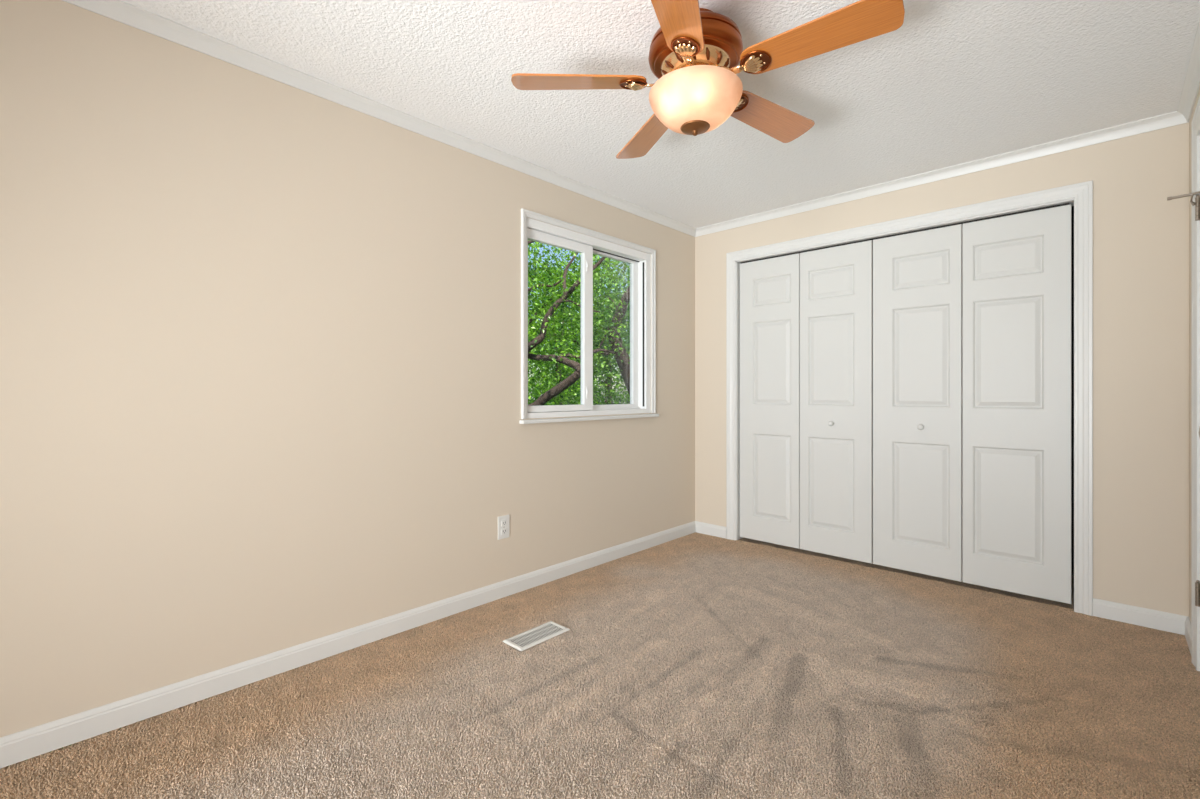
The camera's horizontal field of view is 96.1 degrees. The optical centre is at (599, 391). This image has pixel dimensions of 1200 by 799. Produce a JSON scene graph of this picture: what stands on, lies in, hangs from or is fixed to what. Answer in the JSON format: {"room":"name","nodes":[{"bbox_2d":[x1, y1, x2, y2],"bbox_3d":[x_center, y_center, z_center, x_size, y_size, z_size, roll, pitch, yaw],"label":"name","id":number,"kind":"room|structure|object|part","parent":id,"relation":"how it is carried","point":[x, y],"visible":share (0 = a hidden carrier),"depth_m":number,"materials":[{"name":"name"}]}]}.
{"room":"empty bedroom","nodes":[
{"label":"empty bedroom","id":0,"kind":"room"},
{"bbox_2d":[0,0,694,736],"bbox_3d":[-1.407,-0.083,1.982,0.160,2.305,6.371,0,0,43],"label":"wall","id":1,"kind":"structure","parent":0,"point":[260,335],"depth_m":1.99,"materials":[{"name":"beige paint"}]},
{"bbox_2d":[0,521,695,767],"bbox_3d":[-1.344,1.029,1.923,0.014,0.082,6.051,0,0,43],"label":"baseboard","id":2,"kind":"structure","parent":1,"relation":"attached to","point":[32,742],"depth_m":2.03,"materials":[{"name":"white paint"}]},
{"bbox_2d":[62,0,696,236],"bbox_3d":[-1.335,-1.210,1.914,0.038,0.051,6.051,0,0,43],"label":"trim","id":3,"kind":"structure","parent":1,"relation":"attached to","point":[121,11],"depth_m":2.18,"materials":[{"name":"white paint"}]},
{"bbox_2d":[498,515,509,539],"bbox_3d":[-0.502,0.707,2.818,0.009,0.120,0.074,0,0,43],"label":"wall outlet","id":4,"kind":"object","parent":1,"relation":"attached to","point":[503,521],"visible":1,"depth_m":2.81,"materials":[{"name":"white plastic"}]},
{"bbox_2d":[501,520,506,525],"bbox_3d":[-0.501,0.685,2.816,0.004,0.029,0.034,0,0,43],"label":"receptacle","id":5,"kind":"object","parent":4,"relation":"attached to","point":[503,522],"depth_m":2.81,"materials":[{"name":"white plastic"}]},
{"bbox_2d":[501,528,506,534],"bbox_3d":[-0.501,0.729,2.816,0.004,0.029,0.034,0,0,43],"label":"receptacle","id":6,"kind":"object","parent":4,"relation":"attached to","point":[503,530],"depth_m":2.81,"materials":[{"name":"white plastic"}]},
{"bbox_2d":[519,208,658,423],"bbox_3d":[-0.052,-0.407,3.358,0.151,1.158,1.192,0,0,43],"label":"window","id":7,"kind":"structure","parent":1,"relation":"in","point":[642,264],"depth_m":3.33,"materials":[{"name":"white paint"}]},
{"bbox_3d":[-0.243,-0.394,3.159,0.034,1.016,0.544,0,0,43],"label":"sliding sash","id":8,"kind":"part","parent":7,"relation":"part of","materials":[{"name":"clear glass"}]},
{"bbox_3d":[-0.018,0.162,3.326,0.056,0.020,1.192,0,0,43],"label":"sill","id":9,"kind":"part","parent":7,"relation":"part of","materials":[{"name":"white paint"}]},
{"bbox_3d":[0.076,-0.398,3.571,0.032,1.008,0.527,0,0,43],"label":"fixed sash","id":10,"kind":"part","parent":7,"relation":"part of","materials":[{"name":"clear glass"}]},
{"bbox_2d":[0,532,1199,798],"bbox_3d":[-0.173,1.073,1.298,2.586,0.016,6.751,0,0,43],"label":"floor","id":11,"kind":"structure","parent":0,"point":[695,665],"depth_m":1.83,"materials":[{"name":"carpet"}]},
{"bbox_2d":[502,621,569,650],"bbox_3d":[-0.276,1.069,2.366,0.128,0.014,0.278,0,0,43],"label":"floor vent","id":12,"kind":"object","parent":11,"relation":"in","point":[546,631],"visible":1,"depth_m":2.36,"materials":[{"name":"white metal"}]},
{"bbox_2d":[122,0,1199,227],"bbox_3d":[-0.199,-1.335,1.281,2.880,0.200,7.011,0,0,43],"label":"ceiling","id":13,"kind":"structure","parent":0,"point":[959,81],"depth_m":2.12,"materials":[{"name":"white paint"}]},
{"bbox_2d":[511,0,904,158],"bbox_3d":[0.351,-1.047,1.805,1.170,0.376,1.177,0,0,43],"label":"ceiling fan","id":14,"kind":"object","parent":13,"relation":"hanging from","point":[696,53],"visible":1,"depth_m":1.70,"materials":[{"name":"brown wood"}]},
{"bbox_3d":[-0.070,-1.038,1.808,0.449,0.006,0.140,0,12,0],"label":"blade","id":15,"kind":"part","parent":14,"relation":"part of","materials":[{"name":"brown wood"}]},
{"bbox_3d":[0.197,-1.038,2.179,0.140,0.007,0.449,-13,4,-18],"label":"blade","id":16,"kind":"part","parent":14,"relation":"part of","materials":[{"name":"brown wood"}]},
{"bbox_3d":[0.201,-1.038,1.439,0.140,0.006,0.449,13,4,17],"label":"blade","id":17,"kind":"part","parent":14,"relation":"part of","materials":[{"name":"brown wood"}]},
{"bbox_3d":[0.280,-1.042,1.695,0.032,0.038,0.108,13,4,17],"label":"arm","id":18,"kind":"part","parent":14,"relation":"part of","materials":[{"name":"gold metal"}]},
{"bbox_3d":[0.319,-0.946,1.810,0.309,0.122,0.309,0,0,43],"label":"lamp shade","id":19,"kind":"part","parent":14,"relation":"part of","materials":[{"name":"white glass"}]},
{"bbox_3d":[0.416,-1.042,1.737,0.108,0.038,0.032,0,-12,36],"label":"arm","id":20,"kind":"part","parent":14,"relation":"part of","materials":[{"name":"gold metal"}]},
{"bbox_3d":[0.633,-1.038,2.040,0.449,0.006,0.140,0,-12,-36],"label":"blade","id":21,"kind":"part","parent":14,"relation":"part of","materials":[{"name":"brown wood"}]},
{"bbox_3d":[0.635,-1.038,1.582,0.449,0.006,0.140,0,-12,36],"label":"blade","id":22,"kind":"part","parent":14,"relation":"part of","materials":[{"name":"brown wood"}]},
{"bbox_2d":[695,123,1188,615],"bbox_3d":[1.755,-0.083,3.234,2.720,2.305,0.110,0,0,43],"label":"wall","id":23,"kind":"structure","parent":0,"point":[1141,236],"depth_m":2.52,"materials":[{"name":"beige paint"}]},
{"bbox_2d":[740,240,872,563],"bbox_3d":[1.332,0.061,3.592,0.890,1.973,0.068,0,0,43],"label":"bifold closet door","id":24,"kind":"structure","parent":23,"relation":"in","point":[806,318],"depth_m":3.55,"materials":[{"name":"white paint"}]},
{"bbox_2d":[740,203,1068,263],"bbox_3d":[1.676,-0.930,3.291,1.795,0.009,0.025,0,0,43],"label":"trim","id":25,"kind":"structure","parent":23,"relation":"attached to","point":[872,239],"depth_m":3.11,"materials":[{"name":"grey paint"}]},
{"bbox_2d":[726,180,1092,615],"bbox_3d":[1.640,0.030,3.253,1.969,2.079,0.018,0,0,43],"label":"trim","id":26,"kind":"structure","parent":23,"relation":"attached to","point":[1082,193],"depth_m":2.62,"materials":[{"name":"white paint"}]},
{"bbox_2d":[695,111,1188,236],"bbox_3d":[1.646,-1.210,3.235,2.560,0.051,0.038,0,0,43],"label":"trim","id":27,"kind":"structure","parent":23,"relation":"attached to","point":[1174,118],"depth_m":2.90,"materials":[{"name":"white paint"}]},
{"bbox_2d":[695,521,1188,634],"bbox_3d":[1.654,1.029,3.244,2.560,0.082,0.014,0,0,43],"label":"baseboard","id":28,"kind":"structure","parent":23,"relation":"attached to","point":[1150,618],"depth_m":2.49,"materials":[{"name":"white paint"}]},
{"bbox_2d":[873,204,1071,603],"bbox_3d":[1.991,0.061,2.970,0.911,1.973,0.068,0,0,43],"label":"bifold closet door","id":29,"kind":"structure","parent":23,"relation":"in","point":[972,321],"depth_m":2.92,"materials":[{"name":"white paint"}]},
{"bbox_3d":[1.839,0.202,3.091,0.034,0.034,0.036,0,0,43],"label":"knob","id":30,"kind":"part","parent":29,"relation":"part of","materials":[{"name":"white paint"}]},
{"bbox_2d":[1072,206,1073,573],"bbox_3d":[1.945,-0.083,3.576,2.455,2.305,0.650,0,0,43],"label":"wall","id":31,"kind":"structure","parent":0,"point":[1072,206],"depth_m":3.16,"materials":[{"name":"grey paint"}]},
{"bbox_2d":[1189,87,1199,620],"bbox_3d":[0.516,-0.083,0.057,0.160,2.305,6.211,0,0,43],"label":"wall","id":32,"kind":"structure","parent":0,"point":[1198,94],"depth_m":2.33,"materials":[{"name":"beige paint"}]},
{"bbox_2d":[1185,617,1190,653],"bbox_3d":[0.507,1.029,0.175,0.014,0.082,6.051,0,0,43],"label":"baseboard","id":33,"kind":"structure","parent":32,"relation":"attached to","point":[1187,622],"depth_m":2.29,"materials":[{"name":"white paint"}]},
{"bbox_2d":[1177,19,1199,121],"bbox_3d":[0.499,-1.210,0.183,0.038,0.051,6.051,0,0,43],"label":"trim","id":34,"kind":"structure","parent":32,"relation":"attached to","point":[1191,85],"depth_m":2.11,"materials":[{"name":"white paint"}]},
{"bbox_2d":[1191,96,1199,670],"bbox_3d":[2.017,0.000,1.778,0.018,2.140,0.976,0,0,43],"label":"trim","id":35,"kind":"structure","parent":32,"relation":"attached to","point":[1195,124],"depth_m":2.10,"materials":[{"name":"white paint"}]},
{"bbox_2d":[1195,194,1199,606],"bbox_3d":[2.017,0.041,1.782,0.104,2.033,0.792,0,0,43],"label":"hinge","id":36,"kind":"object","parent":32,"relation":"in","point":[1197,198],"depth_m":2.06,"materials":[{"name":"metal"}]},
{"bbox_2d":[1167,191,1199,205],"bbox_3d":[2.257,-0.738,2.082,0.092,0.053,0.033,0,0,43],"label":"door stop","id":37,"kind":"object","parent":36,"relation":"attached to","point":[1198,192],"visible":1,"depth_m":2.08,"materials":[{"name":"silver metal"}]},
{"bbox_3d":[2.257,-0.758,2.090,0.060,0.012,0.010,0,0,43],"label":"rod","id":38,"kind":"part","parent":37,"relation":"part of","materials":[{"name":"silver metal"}]},
{"bbox_3d":[2.268,-0.734,2.063,0.014,0.045,0.021,0,0,14],"label":"stop arm","id":39,"kind":"part","parent":37,"relation":"part of","materials":[{"name":"silver metal"}]},
{"label":"outside","id":40,"kind":"structure","parent":0,"visible":0},
{"bbox_3d":[-10.340,4.220,20.075,37.400,0.300,75.000,0,0,43],"label":"ground","id":41,"kind":"structure","parent":40,"visible":0},
{"bbox_2d":[528,242,552,376],"bbox_3d":[-3.079,-0.332,12.061,4.870,9.027,4.884,0,0,43],"label":"bushy tree","id":42,"kind":"object","parent":41,"relation":"on","point":[529,246],"visible":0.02,"depth_m":12.44,"materials":[{"name":"green plant"}]},
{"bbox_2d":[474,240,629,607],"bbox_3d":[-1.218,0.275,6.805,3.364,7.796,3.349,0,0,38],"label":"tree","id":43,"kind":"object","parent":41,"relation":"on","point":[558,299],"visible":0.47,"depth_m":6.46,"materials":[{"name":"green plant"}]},
{"bbox_2d":[528,256,622,403],"bbox_3d":[-1.065,-0.004,17.080,4.960,8.368,5.022,0,0,-28],"label":"bushy tree","id":44,"kind":"object","parent":41,"relation":"on","point":[546,256],"visible":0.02,"depth_m":16.54,"materials":[{"name":"green plant"}]},
{"bbox_2d":[528,253,629,404],"bbox_3d":[0.127,0.393,12.853,4.839,7.575,4.749,0,0,-44],"label":"bushy tree","id":45,"kind":"object","parent":41,"relation":"on","point":[628,281],"visible":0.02,"depth_m":12.41,"materials":[{"name":"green plant"}]},
{"bbox_2d":[528,245,629,404],"bbox_3d":[-0.842,0.777,8.352,2.714,6.786,3.104,0,0,43],"label":"young tree","id":46,"kind":"object","parent":41,"relation":"on","point":[579,384],"visible":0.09,"depth_m":8.31,"materials":[{"name":"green plant"}]},
{"bbox_2d":[540,247,629,404],"bbox_3d":[0.333,0.594,8.284,2.690,7.153,3.271,0,0,11],"label":"leaning tree","id":47,"kind":"object","parent":41,"relation":"on","point":[624,367],"visible":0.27,"depth_m":7.30,"materials":[{"name":"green plant"}]}
]}

